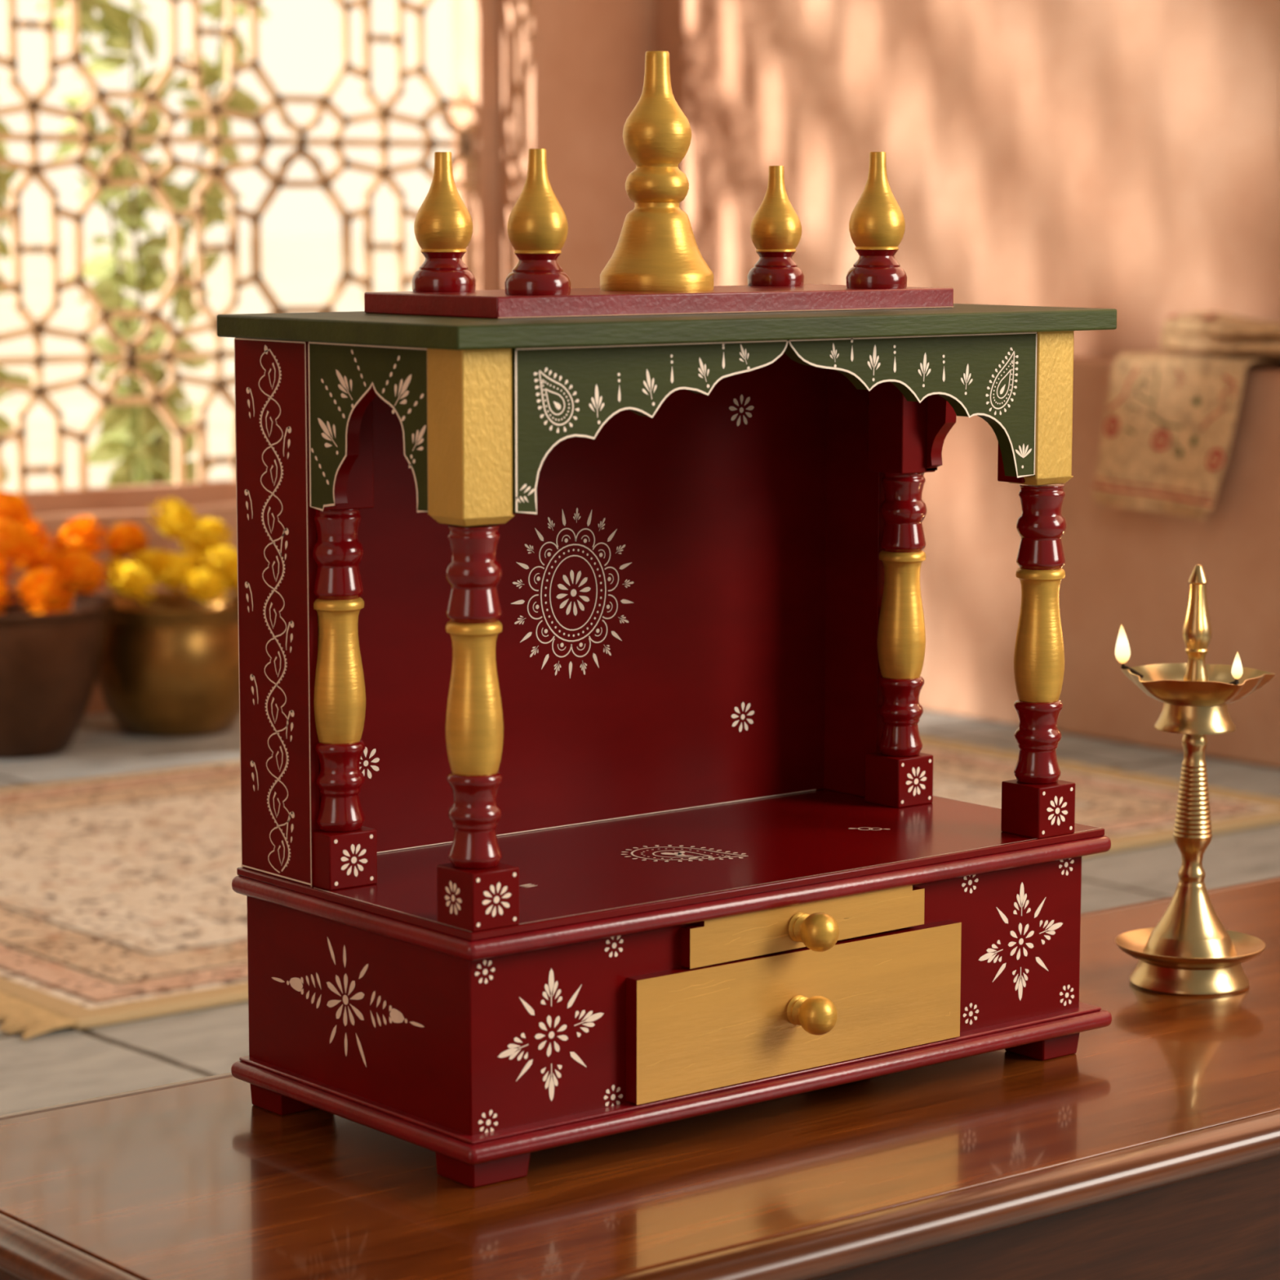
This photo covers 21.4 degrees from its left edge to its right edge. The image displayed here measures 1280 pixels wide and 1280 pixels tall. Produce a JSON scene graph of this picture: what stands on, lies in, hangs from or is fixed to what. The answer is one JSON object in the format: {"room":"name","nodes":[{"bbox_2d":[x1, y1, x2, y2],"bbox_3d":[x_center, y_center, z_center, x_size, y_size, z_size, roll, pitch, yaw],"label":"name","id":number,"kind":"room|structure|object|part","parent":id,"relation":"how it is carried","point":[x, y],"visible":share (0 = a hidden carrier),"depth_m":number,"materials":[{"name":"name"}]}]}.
{"room":"home prayer room","nodes":[
{"label":"home prayer room","id":0,"kind":"room"},
{"bbox_2d":[4,0,653,715],"bbox_3d":[-2.261,-1.454,4.777,5.680,3.420,0.260,-6,9,-39],"label":"wall","id":1,"kind":"structure","parent":0,"point":[571,73],"depth_m":6.43,"materials":[{"name":"paint"}]},
{"bbox_2d":[0,0,498,514],"bbox_3d":[-2.281,-1.451,4.770,5.140,2.725,0.055,-6,9,-39],"label":"window","id":2,"kind":"structure","parent":1,"relation":"in","point":[477,144],"depth_m":6.08,"materials":[{"name":"wood"}]},
{"bbox_2d":[0,710,1279,1115],"bbox_3d":[-0.085,0.602,2.433,5.800,0.060,7.100,-6,9,-39],"label":"floor","id":3,"kind":"structure","parent":0,"point":[65,1064],"depth_m":4.51,"materials":[{"name":"grey stone"}]},
{"bbox_2d":[0,590,115,759],"bbox_3d":[-1.021,0.060,5.468,0.345,0.243,0.345,-6,9,-39],"label":"flower pot","id":4,"kind":"object","parent":3,"relation":"on","point":[50,663],"visible":0.95,"depth_m":5.36,"materials":[{"name":"brown metal"}]},
{"bbox_2d":[0,577,14,613],"bbox_3d":[-1.032,-0.076,5.318,0.092,0.067,0.090,6,9,39],"label":"marigold","id":5,"kind":"object","parent":4,"relation":"in","point":[4,584],"visible":1,"depth_m":5.32,"materials":[{"name":"orange plant"}]},
{"bbox_2d":[0,556,19,580],"bbox_3d":[-1.036,-0.115,5.413,0.087,0.068,0.085,3,8,23],"label":"marigold","id":6,"kind":"object","parent":4,"relation":"in","point":[4,566],"visible":0.73,"depth_m":5.40,"materials":[{"name":"orange plant"}]},
{"bbox_2d":[0,489,35,529],"bbox_3d":[-1.019,-0.210,5.438,0.092,0.071,0.090,1,7,6],"label":"marigold","id":7,"kind":"object","parent":4,"relation":"in","point":[12,505],"visible":0.86,"depth_m":5.42,"materials":[{"name":"orange plant"}]},
{"bbox_2d":[0,520,38,564],"bbox_3d":[-0.998,-0.156,5.344,0.092,0.074,0.090,6,9,40],"label":"marigold","id":8,"kind":"object","parent":4,"relation":"in","point":[14,537],"visible":1,"depth_m":5.32,"materials":[{"name":"orange plant"}]},
{"bbox_2d":[18,517,51,546],"bbox_3d":[-1.011,-0.171,5.560,0.085,0.064,0.087,-3,8,-20],"label":"marigold","id":9,"kind":"object","parent":4,"relation":"in","point":[33,527],"visible":0.23,"depth_m":5.55,"materials":[{"name":"orange plant"}]},
{"bbox_2d":[12,533,58,570],"bbox_3d":[-0.984,-0.144,5.484,0.083,0.059,0.080,-6,10,-40],"label":"marigold","id":10,"kind":"object","parent":4,"relation":"in","point":[41,560],"visible":0.65,"depth_m":5.47,"materials":[{"name":"orange plant"}]},
{"bbox_2d":[12,566,69,609],"bbox_3d":[-0.943,-0.082,5.320,0.085,0.068,0.088,-6,10,-42],"label":"marigold","id":11,"kind":"object","parent":4,"relation":"in","point":[38,586],"visible":1,"depth_m":5.30,"materials":[{"name":"orange plant"}]},
{"bbox_2d":[24,579,75,613],"bbox_3d":[-0.953,-0.070,5.457,0.082,0.063,0.081,2,7,11],"label":"marigold","id":12,"kind":"object","parent":4,"relation":"in","point":[64,604],"visible":0.23,"depth_m":5.45,"materials":[{"name":"orange plant"}]},
{"bbox_2d":[46,549,101,588],"bbox_3d":[-0.906,-0.112,5.398,0.091,0.066,0.089,3,8,19],"label":"marigold","id":13,"kind":"object","parent":4,"relation":"in","point":[75,566],"visible":0.87,"depth_m":5.38,"materials":[{"name":"orange plant"}]},
{"bbox_2d":[51,515,111,555],"bbox_3d":[-0.920,-0.167,5.567,0.095,0.079,0.096,-4,8,-29],"label":"marigold","id":14,"kind":"object","parent":4,"relation":"in","point":[80,533],"visible":0.88,"depth_m":5.55,"materials":[{"name":"orange plant"}]},
{"bbox_2d":[71,559,110,594],"bbox_3d":[-0.901,-0.104,5.506,0.076,0.057,0.077,1,7,10],"label":"marigold","id":15,"kind":"object","parent":4,"relation":"in","point":[88,588],"visible":0.29,"depth_m":5.50,"materials":[{"name":"orange plant"}]},
{"bbox_2d":[102,522,149,557],"bbox_3d":[-0.865,-0.168,5.694,0.078,0.062,0.077,-1,7,-7],"label":"marigold","id":16,"kind":"object","parent":4,"relation":"in","point":[125,539],"visible":0.98,"depth_m":5.68,"materials":[{"name":"orange plant"}]},
{"bbox_2d":[97,590,239,737],"bbox_3d":[-0.780,0.042,5.689,0.290,0.222,0.290,-6,9,-39],"label":"flower pot","id":17,"kind":"object","parent":3,"relation":"on","point":[169,667],"visible":0.77,"depth_m":5.58,"materials":[{"name":"gold metal"}]},
{"bbox_2d":[101,555,137,597],"bbox_3d":[-0.856,-0.103,5.575,0.080,0.071,0.081,4,8,29],"label":"marigold","id":18,"kind":"object","parent":17,"relation":"in","point":[113,563],"visible":0.3,"depth_m":5.56,"materials":[{"name":"yellow plant"}]},
{"bbox_2d":[108,560,158,604],"bbox_3d":[-0.824,-0.093,5.488,0.084,0.074,0.079,7,10,44],"label":"marigold","id":19,"kind":"object","parent":17,"relation":"in","point":[134,580],"visible":1,"depth_m":5.47,"materials":[{"name":"yellow plant"}]},
{"bbox_2d":[127,548,161,576],"bbox_3d":[-0.819,-0.122,5.645,0.083,0.062,0.084,-2,8,-16],"label":"marigold","id":20,"kind":"object","parent":17,"relation":"in","point":[143,558],"visible":0.31,"depth_m":5.63,"materials":[{"name":"yellow plant"}]},
{"bbox_2d":[145,549,197,592],"bbox_3d":[-0.770,-0.112,5.559,0.093,0.076,0.090,7,10,43],"label":"marigold","id":21,"kind":"object","parent":17,"relation":"in","point":[171,567],"visible":0.94,"depth_m":5.54,"materials":[{"name":"yellow plant"}]},
{"bbox_2d":[180,551,213,586],"bbox_3d":[-0.750,-0.116,5.696,0.088,0.069,0.084,-6,9,-38],"label":"marigold","id":22,"kind":"object","parent":17,"relation":"in","point":[193,557],"visible":0.21,"depth_m":5.68,"materials":[{"name":"yellow plant"}]},
{"bbox_2d":[146,497,200,545],"bbox_3d":[-0.782,-0.199,5.675,0.092,0.083,0.094,2,8,16],"label":"marigold","id":23,"kind":"object","parent":22,"relation":"on","point":[175,518],"visible":1,"depth_m":5.65,"materials":[{"name":"yellow plant"}]},
{"bbox_2d":[182,568,228,606],"bbox_3d":[-0.707,-0.086,5.505,0.075,0.062,0.080,2,8,18],"label":"marigold","id":24,"kind":"object","parent":17,"relation":"in","point":[206,584],"visible":1,"depth_m":5.49,"materials":[{"name":"yellow plant"}]},
{"bbox_2d":[178,516,233,555],"bbox_3d":[-0.739,-0.175,5.763,0.089,0.069,0.094,-5,9,-32],"label":"marigold","id":25,"kind":"object","parent":17,"relation":"in","point":[211,533],"visible":0.82,"depth_m":5.74,"materials":[{"name":"yellow plant"}]},
{"bbox_2d":[198,545,237,591],"bbox_3d":[-0.685,-0.117,5.625,0.102,0.087,0.104,2,7,12],"label":"marigold","id":26,"kind":"object","parent":17,"relation":"on","point":[225,561],"visible":0.55,"depth_m":5.60,"materials":[{"name":"yellow plant"}]},
{"bbox_2d":[0,876,1279,1279],"bbox_3d":[0.302,0.421,2.354,1.636,0.320,0.522,-6,9,-39],"label":"table","id":27,"kind":"object","parent":3,"relation":"on","point":[1150,1150],"visible":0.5,"depth_m":1.99,"materials":[{"name":"brown wood"}]},
{"bbox_2d":[217,50,1116,1187],"bbox_3d":[0.034,-0.040,2.122,0.538,0.652,0.280,-6,9,-39],"label":"shrine","id":28,"kind":"object","parent":27,"relation":"on","point":[586,782],"visible":1,"depth_m":2.09,"materials":[{"name":"red paint"}]},
{"bbox_3d":[-0.219,-0.018,2.042,0.007,0.326,0.078,-6,9,-39],"label":"panel","id":29,"kind":"part","parent":28,"relation":"part of","materials":[{"name":"red paint"}]},
{"bbox_2d":[313,597,365,743],"bbox_3d":[-0.181,0.018,2.025,0.033,0.086,0.033,-6,9,-39],"label":"pillar middle section","id":30,"kind":"object","parent":28,"relation":"on","point":[339,683],"depth_m":2.01,"materials":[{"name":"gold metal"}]},
{"bbox_2d":[445,620,503,775],"bbox_3d":[-0.094,0.032,1.912,0.033,0.086,0.033,-6,9,-39],"label":"pillar middle section","id":31,"kind":"object","parent":28,"relation":"on","point":[474,724],"depth_m":1.90,"materials":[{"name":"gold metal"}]},
{"bbox_3d":[-0.052,-0.040,2.213,0.480,0.328,0.012,-6,9,-39],"label":"panel","id":32,"kind":"part","parent":28,"relation":"part of","materials":[{"name":"red paint"}]},
{"bbox_3d":[0.029,0.259,2.173,0.529,0.011,0.255,-6,9,-39],"label":"moulding","id":33,"kind":"part","parent":28,"relation":"part of","materials":[{"name":"red wood"}]},
{"bbox_3d":[0.097,0.226,2.074,0.265,0.075,0.012,-6,9,-39],"label":"drawer","id":34,"kind":"part","parent":28,"relation":"part of","materials":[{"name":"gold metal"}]},
{"bbox_3d":[0.101,0.173,2.072,0.192,0.028,0.012,-6,9,-39],"label":"drawer","id":35,"kind":"part","parent":28,"relation":"part of","materials":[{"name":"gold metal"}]},
{"bbox_3d":[0.105,0.227,2.053,0.024,0.024,0.030,-6,9,-39],"label":"knob","id":36,"kind":"part","parent":28,"relation":"part of","materials":[{"name":"gold metal"}]},
{"bbox_3d":[0.106,0.176,2.049,0.024,0.024,0.030,-6,9,-39],"label":"knob","id":37,"kind":"part","parent":28,"relation":"part of","materials":[{"name":"gold metal"}]},
{"bbox_3d":[0.146,-0.056,2.340,0.010,0.326,0.065,-6,9,-39],"label":"panel","id":38,"kind":"part","parent":28,"relation":"part of","materials":[{"name":"red paint"}]},
{"bbox_2d":[877,550,925,679],"bbox_3d":[0.178,-0.018,2.305,0.033,0.086,0.033,-6,9,-39],"label":"pillar middle section","id":39,"kind":"object","parent":28,"relation":"on","point":[901,633],"depth_m":2.29,"materials":[{"name":"gold metal"}]},
{"bbox_2d":[1013,567,1065,702],"bbox_3d":[0.260,-0.004,2.196,0.033,0.086,0.033,-6,9,-39],"label":"pillar middle section","id":40,"kind":"object","parent":28,"relation":"on","point":[1039,651],"depth_m":2.18,"materials":[{"name":"gold metal"}]},
{"bbox_2d":[1115,564,1275,996],"bbox_3d":[0.395,0.097,2.428,0.111,0.305,0.115,-6,9,-39],"label":"oil lamp","id":41,"kind":"object","parent":27,"relation":"on","point":[1189,952],"visible":1,"depth_m":2.42,"materials":[{"name":"gold metal"}]},
{"bbox_3d":[0.398,0.116,2.430,0.028,0.124,0.028,-6,9,-39],"label":"stem","id":42,"kind":"part","parent":41,"relation":"part of","materials":[{"name":"gold metal"}]},
{"bbox_3d":[0.394,0.044,2.417,0.106,0.041,0.111,-6,9,-39],"label":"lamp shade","id":43,"kind":"part","parent":41,"relation":"part of","materials":[{"name":"gold metal"}]},
{"bbox_2d":[0,735,1279,1039],"bbox_3d":[-0.237,0.265,4.773,2.178,0.014,1.353,-6,9,-39],"label":"rug","id":44,"kind":"object","parent":3,"relation":"on","point":[119,903],"visible":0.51,"depth_m":4.44,"materials":[{"name":"fabric"}]},
{"bbox_2d":[653,0,1279,365],"bbox_3d":[2.133,-1.349,3.998,0.150,3.420,7.100,-6,9,-39],"label":"wall","id":45,"kind":"structure","parent":0,"point":[1123,156],"depth_m":5.80,"materials":[{"name":"paint"}]},
{"bbox_2d":[919,355,1279,768],"bbox_3d":[2.129,0.060,3.982,0.100,0.628,6.800,-6,9,-39],"label":"wall","id":46,"kind":"structure","parent":45,"relation":"attached to","point":[1132,569],"depth_m":5.57,"materials":[{"name":"paint"}]},
{"bbox_2d":[1092,311,1279,519],"bbox_3d":[0.976,-0.351,5.323,0.157,0.324,0.600,-6,9,-39],"label":"folded cloth","id":47,"kind":"object","parent":46,"relation":"on","point":[1171,417],"visible":1,"depth_m":5.37,"materials":[{"name":"beige fabric"}]},
{"label":"outside","id":48,"kind":"structure","parent":0,"visible":0},
{"bbox_2d":[0,236,416,492],"bbox_3d":[-18.050,-5.123,47.497,90.000,0.060,86.130,-6,9,-39],"label":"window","id":49,"kind":"structure","parent":48,"point":[299,271],"depth_m":32.27,"materials":[{"name":"white glass"}]},
{"bbox_2d":[0,120,32,486],"bbox_3d":[-1.247,-0.528,6.011,0.350,1.420,0.171,-3,8,-26],"label":"climbing plant","id":50,"kind":"object","parent":49,"relation":"on","point":[6,175],"visible":0.43,"depth_m":6.03,"materials":[{"name":"green plant"}]},
{"bbox_2d":[37,0,270,486],"bbox_3d":[-0.897,-0.596,6.294,0.466,1.456,0.209,-6,9,-39],"label":"climbing plant","id":51,"kind":"object","parent":49,"relation":"on","point":[138,434],"visible":0.44,"depth_m":6.26,"materials":[{"name":"green plant"}]},
{"bbox_3d":[-0.905,-0.579,6.287,0.345,1.424,0.047,-6,9,-39],"label":"stem","id":52,"kind":"part","parent":51,"relation":"part of","materials":[{"name":"green plant"}]}
]}

